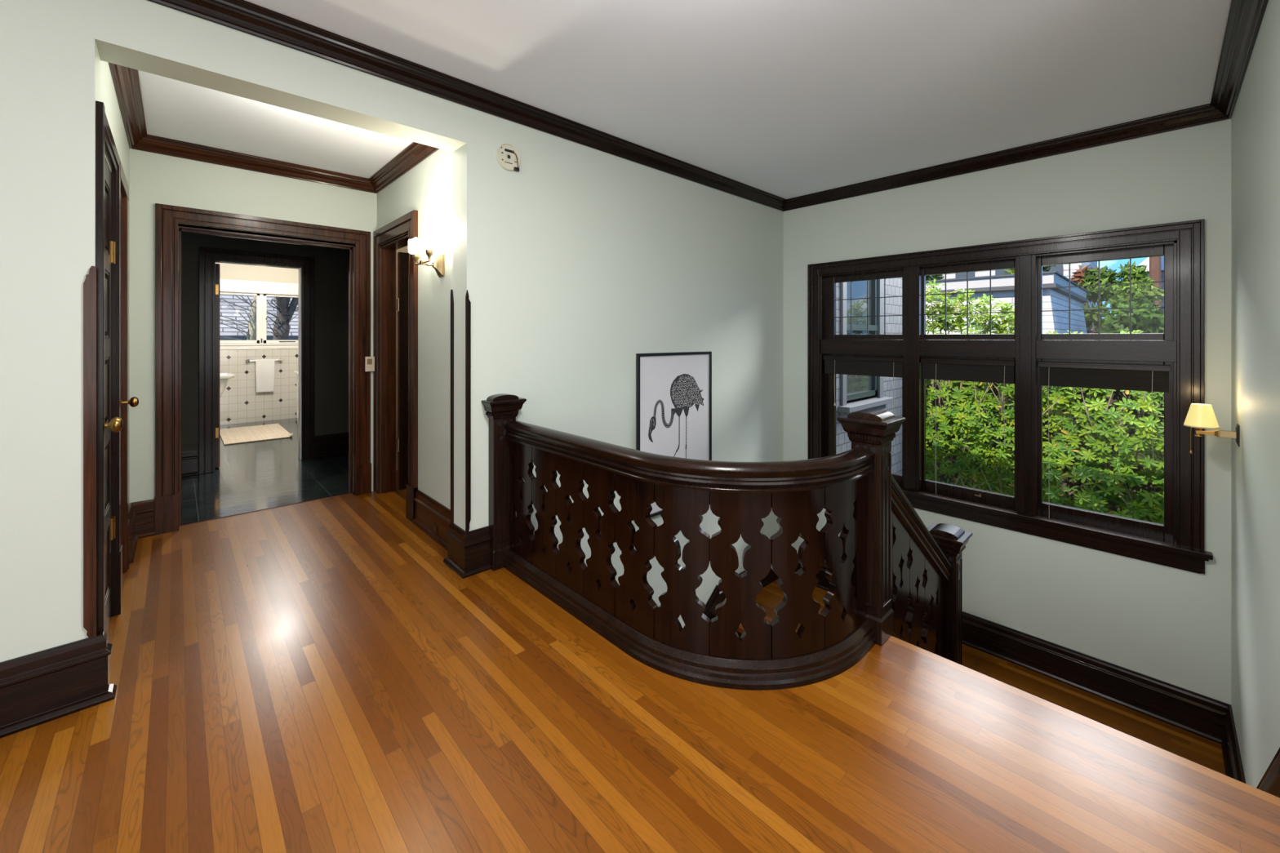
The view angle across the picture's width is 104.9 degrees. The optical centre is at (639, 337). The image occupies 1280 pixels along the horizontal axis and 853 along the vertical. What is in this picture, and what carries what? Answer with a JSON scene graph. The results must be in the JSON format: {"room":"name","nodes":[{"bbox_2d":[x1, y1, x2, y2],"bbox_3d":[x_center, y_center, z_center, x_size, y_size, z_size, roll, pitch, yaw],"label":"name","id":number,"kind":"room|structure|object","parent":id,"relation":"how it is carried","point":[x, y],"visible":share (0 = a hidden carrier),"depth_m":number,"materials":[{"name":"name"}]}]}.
{"room":"stair landing","nodes":[
{"label":"stair landing","id":0,"kind":"room"},
{"bbox_2d":[100,60,129,506],"bbox_3d":[-2.837,0.020,2.568,0.160,2.700,1.930,0,0,-43],"label":"wall","id":1,"kind":"structure","parent":0,"point":[108,94],"depth_m":2.62,"materials":[{"name":"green paint"}]},
{"bbox_2d":[95,100,123,635],"bbox_3d":[-2.278,0.225,2.106,0.120,2.190,0.820,0,0,-43],"label":"door","id":2,"kind":"structure","parent":1,"relation":"in","point":[109,424],"depth_m":2.18,"materials":[{"name":"brown wood"}]},
{"bbox_2d":[120,160,138,573],"bbox_3d":[-2.765,0.225,2.638,0.103,2.190,0.617,0,0,-43],"label":"door","id":3,"kind":"structure","parent":1,"relation":"in","point":[133,402],"depth_m":2.76,"materials":[{"name":"brown wood"}]},
{"bbox_2d":[128,498,155,563],"bbox_3d":[-3.126,1.202,3.079,0.120,0.235,0.510,0,0,-43],"label":"baseboard","id":4,"kind":"structure","parent":1,"relation":"attached to","point":[140,513],"depth_m":3.24,"materials":[{"name":"brown wood"}]},
{"bbox_2d":[129,148,377,502],"bbox_3d":[-2.869,0.020,3.768,1.760,2.700,0.140,0,0,-43],"label":"wall","id":5,"kind":"structure","parent":0,"point":[154,178],"depth_m":3.35,"materials":[{"name":"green paint"}]},
{"bbox_2d":[154,203,371,535],"bbox_3d":[-2.824,0.216,3.799,1.313,2.227,0.196,0,0,-43],"label":"door frame","id":6,"kind":"structure","parent":5,"relation":"attached to","point":[167,499],"depth_m":3.49,"materials":[{"name":"brown wood"}]},
{"bbox_2d":[364,356,374,371],"bbox_3d":[-2.299,0.227,4.180,0.072,0.126,0.041,0,0,-43],"label":"light switch","id":7,"kind":"object","parent":5,"relation":"attached to","point":[369,361],"visible":1,"depth_m":4.17,"materials":[{"name":"beige plastic"}]},
{"bbox_2d":[215,262,297,283],"bbox_3d":[-6.008,-0.005,7.838,2.200,2.750,0.150,0,0,-43],"label":"wall","id":8,"kind":"structure","parent":0,"point":[227,271],"depth_m":7.73,"materials":[{"name":"beige paint"}]},
{"bbox_2d":[219,348,297,425],"bbox_3d":[-5.951,0.777,7.778,2.200,1.185,0.015,0,0,-43],"label":"wall tile","id":9,"kind":"structure","parent":8,"relation":"attached to","point":[240,402],"depth_m":7.69,"materials":[{"name":"white tile"}]},
{"bbox_2d":[245,358,282,362],"bbox_3d":[-5.918,0.363,7.754,0.465,0.056,0.064,0,0,-43],"label":"towel bar","id":10,"kind":"object","parent":9,"relation":"attached to","point":[278,359],"visible":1,"depth_m":7.66,"materials":[{"name":"silver metal"}]},
{"bbox_2d":[255,359,274,392],"bbox_3d":[-5.905,0.602,7.750,0.238,0.512,0.040,0,0,-43],"label":"towel","id":11,"kind":"object","parent":10,"relation":"hanging from","point":[264,368],"visible":1,"depth_m":7.74,"materials":[{"name":"fabric"}]},
{"bbox_2d":[219,279,297,349],"bbox_3d":[-6.009,-0.347,7.782,1.980,1.065,0.170,0,0,-43],"label":"window","id":12,"kind":"structure","parent":8,"relation":"in","point":[261,290],"depth_m":7.75,"materials":[{"name":"white paint"}]},
{"bbox_2d":[181,231,348,474],"bbox_3d":[-3.905,-0.005,5.168,3.400,2.750,0.120,0,0,-43],"label":"wall","id":13,"kind":"structure","parent":0,"point":[331,264],"depth_m":5.41,"materials":[{"name":"black paint"}]},
{"bbox_2d":[181,449,197,477],"bbox_3d":[-4.671,1.202,4.336,1.145,0.235,0.042,0,0,-43],"label":"baseboard","id":14,"kind":"structure","parent":13,"relation":"attached to","point":[188,458],"depth_m":4.69,"materials":[{"name":"brown wood"}]},
{"bbox_2d":[199,246,314,474],"bbox_3d":[-4.189,0.224,5.363,0.941,2.193,0.848,0,0,-43],"label":"door frame","id":15,"kind":"structure","parent":13,"relation":"in","point":[209,271],"depth_m":4.94,"materials":[{"name":"brown wood"}]},
{"bbox_2d":[314,431,348,457],"bbox_3d":[-3.086,1.202,5.829,1.300,0.235,0.042,0,0,-43],"label":"baseboard","id":16,"kind":"structure","parent":13,"relation":"attached to","point":[329,445],"depth_m":5.49,"materials":[{"name":"brown wood"}]},
{"bbox_2d":[137,70,413,178],"bbox_3d":[-2.266,-1.405,3.114,1.870,0.150,1.960,0,0,-43],"label":"ceiling","id":17,"kind":"structure","parent":0,"point":[174,109],"depth_m":3.19,"materials":[{"name":"paint"}]},
{"bbox_2d":[0,0,783,662],"bbox_3d":[-2.133,1.470,1.776,10.030,5.700,0.190,0,0,-43],"label":"wall","id":18,"kind":"structure","parent":0,"point":[577,262],"depth_m":2.78,"materials":[{"name":"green paint"}]},
{"bbox_2d":[0,630,116,738],"bbox_3d":[-3.772,1.202,0.094,5.037,0.235,0.072,0,0,-43],"label":"baseboard","id":19,"kind":"structure","parent":18,"relation":"attached to","point":[48,685],"depth_m":1.71,"materials":[{"name":"brown wood"}]},
{"bbox_2d":[83,266,96,638],"bbox_3d":[-1.986,0.428,1.777,0.032,1.374,0.010,0,0,-43],"label":"guard","id":20,"kind":"object","parent":18,"relation":"attached to","point":[90,282],"visible":1,"depth_m":1.77,"materials":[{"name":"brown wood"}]},
{"bbox_2d":[450,289,453,523],"bbox_3d":[-1.098,0.402,2.876,0.012,1.363,0.023,0,0,-43],"label":"guard","id":21,"kind":"object","parent":18,"relation":"attached to","point":[451,291],"visible":1,"depth_m":2.87,"materials":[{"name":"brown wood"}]},
{"bbox_2d":[465,289,471,533],"bbox_3d":[-0.959,0.425,2.744,0.027,1.379,0.010,0,0,-43],"label":"guard","id":22,"kind":"object","parent":18,"relation":"attached to","point":[468,304],"visible":1,"depth_m":2.74,"materials":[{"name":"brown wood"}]},
{"bbox_2d":[496,143,520,171],"bbox_3d":[-0.773,-1.066,2.910,0.158,0.158,0.023,0,0,-43],"label":"detector mount","id":23,"kind":"object","parent":18,"relation":"attached to","point":[508,157],"visible":1,"depth_m":2.91,"materials":[{"name":"white plastic"}]},
{"bbox_2d":[635,351,711,517],"bbox_3d":[0.291,0.738,3.909,0.860,1.235,0.024,0,0,-43],"label":"framed print","id":24,"kind":"object","parent":18,"relation":"attached to","point":[673,390],"visible":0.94,"depth_m":3.89,"materials":[{"name":"white paper"}]},
{"bbox_2d":[702,585,719,621],"bbox_3d":[0.015,3.049,3.645,1.820,1.791,0.034,0,0,-43],"label":"skirt","id":25,"kind":"object","parent":18,"relation":"attached to","point":[709,610],"visible":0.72,"depth_m":4.21,"materials":[{"name":"brown wood"}]},
{"bbox_2d":[717,562,1245,783],"bbox_3d":[2.074,2.283,3.589,1.100,0.235,2.938,0,0,-43],"label":"baseboard","id":26,"kind":"structure","parent":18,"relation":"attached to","point":[1211,719],"depth_m":3.26,"materials":[{"name":"brown wood"}]},
{"bbox_2d":[395,245,408,471],"bbox_3d":[-1.178,-0.055,4.660,1.925,2.850,2.200,0,0,-43],"label":"wall","id":27,"kind":"structure","parent":0,"point":[405,249],"depth_m":4.88,"materials":[{"name":"beige paint"}]},
{"bbox_2d":[377,148,453,509],"bbox_3d":[-1.658,0.020,3.679,0.120,2.700,1.930,0,0,-43],"label":"wall","id":28,"kind":"structure","parent":0,"point":[427,188],"depth_m":3.33,"materials":[{"name":"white paint"}]},
{"bbox_2d":[107,62,439,193],"bbox_3d":[-2.192,-1.284,3.079,1.480,0.093,1.790,0,0,-43],"label":"crown molding","id":29,"kind":"structure","parent":28,"relation":"attached to","point":[126,80],"depth_m":3.46,"materials":[{"name":"brown wood"}]},
{"bbox_2d":[373,209,417,522],"bbox_3d":[-1.630,0.207,4.152,0.881,2.226,0.990,0,0,-43],"label":"door frame","id":30,"kind":"structure","parent":28,"relation":"in","point":[384,256],"depth_m":4.19,"materials":[{"name":"brown wood"}]},
{"bbox_2d":[408,231,444,277],"bbox_3d":[-1.344,-0.521,3.132,0.172,0.256,0.324,0,0,-43],"label":"wall sconce","id":31,"kind":"object","parent":28,"relation":"attached to","point":[428,242],"visible":1,"depth_m":3.15,"materials":[{"name":"gold metal"}]},
{"bbox_2d":[412,488,450,551],"bbox_3d":[-1.345,1.202,3.228,0.042,0.235,0.745,0,0,-43],"label":"baseboard","id":32,"kind":"structure","parent":28,"relation":"attached to","point":[428,510],"depth_m":3.27,"materials":[{"name":"brown wood"}]},
{"bbox_2d":[432,522,437,535],"bbox_3d":[-1.341,1.255,3.218,0.007,0.066,0.068,0,0,-43],"label":"wall outlet","id":33,"kind":"object","parent":28,"relation":"attached to","point":[434,526],"visible":1,"depth_m":3.21,"materials":[{"name":"brown plastic"}]},
{"bbox_2d":[443,522,490,578],"bbox_3d":[-1.003,1.202,2.845,0.169,0.235,0.282,0,0,-43],"label":"baseboard","id":34,"kind":"object","parent":28,"relation":"attached to","point":[468,553],"visible":0.91,"depth_m":2.77,"materials":[{"name":"brown wood"}]},
{"bbox_2d":[0,417,1279,852],"bbox_3d":[-3.282,1.345,2.026,8.400,0.050,12.250,0,0,-43],"label":"floor","id":35,"kind":"structure","parent":0,"point":[316,676],"depth_m":1.61,"materials":[{"name":"brown wood"}]},
{"bbox_2d":[219,423,293,444],"bbox_3d":[-5.289,1.294,6.743,0.695,0.047,1.330,0,0,-43],"label":"bath mat","id":36,"kind":"object","parent":35,"relation":"on","point":[273,431],"visible":0.9,"depth_m":6.66,"materials":[{"name":"fabric"}]},
{"bbox_2d":[293,370,297,423],"bbox_3d":[-4.973,0.915,7.556,0.520,0.810,0.280,0,0,-43],"label":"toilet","id":37,"kind":"object","parent":35,"relation":"on","point":[295,371],"visible":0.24,"depth_m":7.43,"materials":[{"name":"ceramic"}]},
{"bbox_2d":[481,393,526,570],"bbox_3d":[-0.784,0.826,2.839,0.228,0.989,0.109,0,0,-43],"label":"newel post","id":38,"kind":"object","parent":35,"relation":"on","point":[501,408],"visible":0.91,"depth_m":2.81,"materials":[{"name":"brown wood"}]},
{"bbox_2d":[486,393,518,400],"bbox_3d":[-0.795,0.346,2.851,0.164,0.030,0.077,0,0,-43],"label":"newel cap","id":39,"kind":"object","parent":38,"relation":"on","point":[501,397],"depth_m":2.82,"materials":[{"name":"brown wood"}]},
{"bbox_2d":[503,420,875,690],"bbox_3d":[0.026,0.901,2.269,1.938,0.837,0.576,0,0,23],"label":"balustrade","id":40,"kind":"object","parent":35,"relation":"on","point":[826,644],"visible":1,"depth_m":1.97,"materials":[{"name":"brown wood"}]},
{"bbox_2d":[836,408,905,645],"bbox_3d":[1.032,0.825,2.197,0.213,0.991,0.215,0,0,-43],"label":"newel post","id":41,"kind":"object","parent":35,"relation":"on","point":[875,430],"visible":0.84,"depth_m":2.13,"materials":[{"name":"brown wood"}]},
{"bbox_2d":[847,408,895,421],"bbox_3d":[1.032,0.344,2.197,0.149,0.030,0.151,0,0,-43],"label":"newel cap","id":42,"kind":"object","parent":41,"relation":"on","point":[874,415],"depth_m":2.15,"materials":[{"name":"brown wood"}]},
{"bbox_2d":[244,0,1231,199],"bbox_3d":[-0.343,-1.455,-0.110,10.050,0.150,5.410,0,0,-43],"label":"ceiling","id":43,"kind":"structure","parent":0,"point":[784,99],"depth_m":2.48,"materials":[{"name":"paint"}]},
{"bbox_2d":[715,577,1225,775],"bbox_3d":[2.098,2.420,3.610,1.235,0.040,2.960,0,0,-43],"label":"floor","id":44,"kind":"structure","parent":0,"point":[1206,753],"depth_m":3.22,"materials":[{"name":"brown wood"}]},
{"bbox_2d":[927,523,973,665],"bbox_3d":[1.855,1.776,2.971,0.213,1.249,0.215,0,0,-43],"label":"newel post","id":45,"kind":"object","parent":44,"relation":"on","point":[952,540],"visible":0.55,"depth_m":2.91,"materials":[{"name":"brown wood"}]},
{"bbox_2d":[928,523,964,539],"bbox_3d":[1.855,1.166,2.971,0.149,0.030,0.151,0,0,-43],"label":"newel cap","id":46,"kind":"object","parent":45,"relation":"on","point":[947,531],"depth_m":2.94,"materials":[{"name":"brown wood"}]},
{"bbox_3d":[1.874,1.876,2.161,1.184,1.049,1.132,0,0,-43],"label":"staircase","id":47,"kind":"structure","parent":44,"relation":"on","visible":0},
{"bbox_2d":[891,474,952,658],"bbox_3d":[1.444,1.496,2.584,1.004,1.864,0.094,0,0,-43],"label":"balustrade","id":48,"kind":"object","parent":47,"relation":"attached to","point":[921,576],"visible":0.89,"depth_m":2.54,"materials":[{"name":"brown wood"}]},
{"bbox_2d":[1256,747,1279,798],"bbox_3d":[2.312,1.798,1.819,1.260,1.449,0.034,0,0,-43],"label":"skirt","id":49,"kind":"object","parent":47,"relation":"attached to","point":[1269,783],"visible":0.16,"depth_m":1.64,"materials":[{"name":"brown wood"}]},
{"bbox_2d":[783,118,1231,704],"bbox_3d":[2.508,1.470,4.046,0.160,5.700,3.248,0,0,-43],"label":"wall","id":50,"kind":"structure","parent":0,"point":[1168,624],"depth_m":3.35,"materials":[{"name":"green paint"}]},
{"bbox_2d":[822,355,903,413],"bbox_3d":[2.028,0.448,4.494,0.056,0.545,0.718,0,0,-43],"label":"window blind","id":51,"kind":"object","parent":50,"relation":"attached to","point":[886,366],"visible":0.88,"depth_m":4.46,"materials":[{"name":"brown wood"}]},
{"bbox_2d":[920,358,1015,494],"bbox_3d":[2.585,0.958,3.902,0.056,1.565,0.634,0,0,-43],"label":"window blind","id":52,"kind":"object","parent":50,"relation":"attached to","point":[1002,371],"visible":0.92,"depth_m":3.87,"materials":[{"name":"black fabric"}]},
{"bbox_2d":[807,218,1213,573],"bbox_3d":[2.571,0.361,3.935,0.222,2.142,2.615,0,0,-43],"label":"window","id":53,"kind":"structure","parent":50,"relation":"attached to","point":[1025,512],"depth_m":3.56,"materials":[{"name":"brown wood"}]},
{"bbox_2d":[1037,361,1170,517],"bbox_3d":[3.118,0.818,3.336,0.056,1.285,0.654,0,0,-43],"label":"window blind","id":54,"kind":"object","parent":50,"relation":"attached to","point":[1152,378],"visible":1,"depth_m":3.30,"materials":[{"name":"black fabric"}]},
{"bbox_2d":[1231,0,1279,788],"bbox_3d":[2.772,1.470,2.147,2.380,5.700,0.120,0,0,-43],"label":"wall","id":55,"kind":"structure","parent":0,"point":[1255,117],"depth_m":2.17,"materials":[{"name":"green paint"}]},
{"bbox_2d":[147,0,1268,211],"bbox_3d":[-0.337,-1.333,-0.139,9.720,0.093,5.060,0,0,-43],"label":"crown molding","id":56,"kind":"structure","parent":55,"relation":"attached to","point":[1245,17],"depth_m":2.83,"materials":[{"name":"brown wood"}]},
{"bbox_2d":[1182,403,1239,453],"bbox_3d":[3.107,0.507,2.681,0.134,0.276,0.199,0,0,-43],"label":"wall lamp","id":57,"kind":"object","parent":55,"relation":"attached to","point":[1199,417],"visible":1,"depth_m":2.67,"materials":[{"name":"yellow fabric"}]},
{"bbox_3d":[-5.731,-0.005,5.867,0.100,2.750,3.400,0,0,-43],"label":"wall","id":58,"kind":"structure","parent":0,"visible":0},
{"bbox_2d":[219,373,235,398],"bbox_3d":[-5.828,0.599,6.531,0.670,0.441,0.540,0,0,-43],"label":"sink","id":59,"kind":"object","parent":58,"relation":"attached to","point":[224,377],"visible":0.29,"depth_m":6.53,"materials":[{"name":"ceramic"}]},
{"bbox_3d":[11.132,4.420,17.351,80.000,0.200,70.000,0,0,-43],"label":"ground","id":60,"kind":"structure","parent":0,"visible":0},
{"bbox_2d":[219,294,256,340],"bbox_3d":[-7.574,1.218,9.076,1.202,6.206,0.240,0,0,-43],"label":"bare tree","id":61,"kind":"object","parent":60,"relation":"on","point":[251,334],"visible":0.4,"depth_m":9.24,"materials":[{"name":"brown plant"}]},
{"bbox_2d":[219,293,297,343],"bbox_3d":[-10.593,-0.430,14.166,20.000,9.500,6.850,0,0,-43],"label":"building","id":62,"kind":"structure","parent":60,"relation":"on","point":[225,331],"depth_m":11.63,"materials":[{"name":"grey stone"}]},
{"bbox_2d":[255,296,297,343],"bbox_3d":[-6.810,1.320,9.521,1.026,6.002,0.340,0,0,-43],"label":"bare tree","id":63,"kind":"object","parent":60,"relation":"on","point":[285,310],"visible":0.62,"depth_m":9.39,"materials":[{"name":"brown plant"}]},
{"bbox_2d":[835,277,902,475],"bbox_3d":[1.931,1.270,7.190,3.230,6.100,3.180,0,0,-43],"label":"house wing","id":64,"kind":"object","parent":60,"relation":"on","point":[854,393],"visible":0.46,"depth_m":6.02,"materials":[{"name":"grey wood"}]},
{"bbox_2d":[925,274,945,280],"bbox_3d":[16.817,-0.144,29.055,5.338,8.932,5.112,0,0,-43],"label":"evergreen tree","id":65,"kind":"object","parent":60,"relation":"on","point":[936,277],"visible":0.02,"depth_m":28.48,"materials":[{"name":"green plant"}]},
{"bbox_2d":[925,279,992,488],"bbox_3d":[4.458,1.266,6.954,1.015,4.240,1.433,0,0,42],"label":"rhododendron","id":66,"kind":"object","parent":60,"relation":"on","point":[944,419],"visible":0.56,"depth_m":6.76,"materials":[{"name":"green plant"}]},
{"bbox_2d":[925,271,1088,334],"bbox_3d":[10.246,1.340,17.855,9.000,5.960,9.250,0,0,-43],"label":"house","id":67,"kind":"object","parent":60,"relation":"on","point":[1053,299],"visible":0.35,"depth_m":13.33,"materials":[{"name":"grey"}]},
{"bbox_2d":[939,261,1097,332],"bbox_3d":[23.352,-1.480,37.924,10.800,11.600,17.400,0,0,-43],"label":"house","id":68,"kind":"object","parent":60,"relation":"on","point":[1063,269],"visible":0.02,"depth_m":31.32,"materials":[{"name":"white paint"}]},
{"bbox_2d":[1001,264,1056,275],"bbox_3d":[19.606,-0.307,24.481,3.596,9.258,3.656,0,0,-24],"label":"evergreen tree","id":69,"kind":"object","parent":60,"relation":"on","point":[1011,271],"visible":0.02,"depth_m":24.41,"materials":[{"name":"green plant"}]},
{"bbox_2d":[951,293,1115,513],"bbox_3d":[5.056,1.414,6.344,1.557,4.016,1.580,0,0,-43],"label":"rhododendron","id":70,"kind":"object","parent":60,"relation":"on","point":[1057,399],"visible":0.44,"depth_m":6.25,"materials":[{"name":"green plant"}]},
{"bbox_2d":[925,378,1164,521],"bbox_3d":[5.847,2.345,6.262,0.100,3.950,6.100,0,0,-43],"label":"bank","id":71,"kind":"object","parent":60,"relation":"on","point":[1117,395],"depth_m":6.38,"materials":[{"name":"green plant"}]},
{"bbox_2d":[1070,263,1108,333],"bbox_3d":[24.154,0.184,26.623,3.014,8.276,2.789,0,0,-43],"label":"evergreen tree","id":72,"kind":"object","parent":60,"relation":"on","point":[1078,275],"visible":0.07,"depth_m":26.52,"materials":[{"name":"green plant"}]},
{"bbox_2d":[1077,265,1118,333],"bbox_3d":[18.464,0.729,19.798,2.779,7.187,2.602,0,0,-43],"label":"evergreen tree","id":73,"kind":"object","parent":60,"relation":"on","point":[1106,277],"visible":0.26,"depth_m":19.41,"materials":[{"name":"green plant"}]},
{"bbox_2d":[1101,294,1127,332],"bbox_3d":[15.059,1.482,15.475,1.098,5.683,1.084,0,0,-28],"label":"evergreen tree","id":74,"kind":"object","parent":60,"relation":"on","point":[1114,302],"visible":0.05,"depth_m":15.52,"materials":[{"name":"green plant"}]},
{"bbox_2d":[1073,329,1164,524],"bbox_3d":[5.979,1.646,5.383,1.573,3.480,1.871,0,0,-43],"label":"rhododendron","id":75,"kind":"object","parent":60,"relation":"on","point":[1145,507],"visible":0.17,"depth_m":5.45,"materials":[{"name":"green plant"}]},
{"bbox_2d":[1103,260,1156,329],"bbox_3d":[17.313,0.811,17.346,2.066,7.023,2.107,0,0,-43],"label":"evergreen tree","id":76,"kind":"object","parent":60,"relation":"on","point":[1138,273],"visible":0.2,"depth_m":17.10,"materials":[{"name":"green plant"}]},
{"bbox_2d":[1097,296,1164,333],"bbox_3d":[12.364,1.660,12.215,1.820,5.327,1.830,0,0,10],"label":"evergreen tree","id":77,"kind":"object","parent":60,"relation":"on","point":[1142,319],"visible":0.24,"depth_m":12.00,"materials":[{"name":"green plant"}]},
{"bbox_2d":[1116,284,1164,333],"bbox_3d":[14.662,1.419,14.030,1.914,5.809,2.018,0,0,-43],"label":"evergreen tree","id":78,"kind":"object","parent":60,"relation":"on","point":[1154,293],"visible":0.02,"depth_m":13.88,"materials":[{"name":"green plant"}]},
{"bbox_2d":[1137,255,1164,311],"bbox_3d":[25.369,0.320,22.654,6.400,8.000,3.800,0,0,-43],"label":"brick house","id":79,"kind":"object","parent":60,"relation":"on","point":[1146,261],"visible":0.02,"depth_m":21.45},
{"bbox_2d":[1149,256,1161,310],"bbox_3d":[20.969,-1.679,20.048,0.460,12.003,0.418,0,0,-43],"label":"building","id":80,"kind":"structure","parent":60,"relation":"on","point":[1154,262],"depth_m":19.91,"materials":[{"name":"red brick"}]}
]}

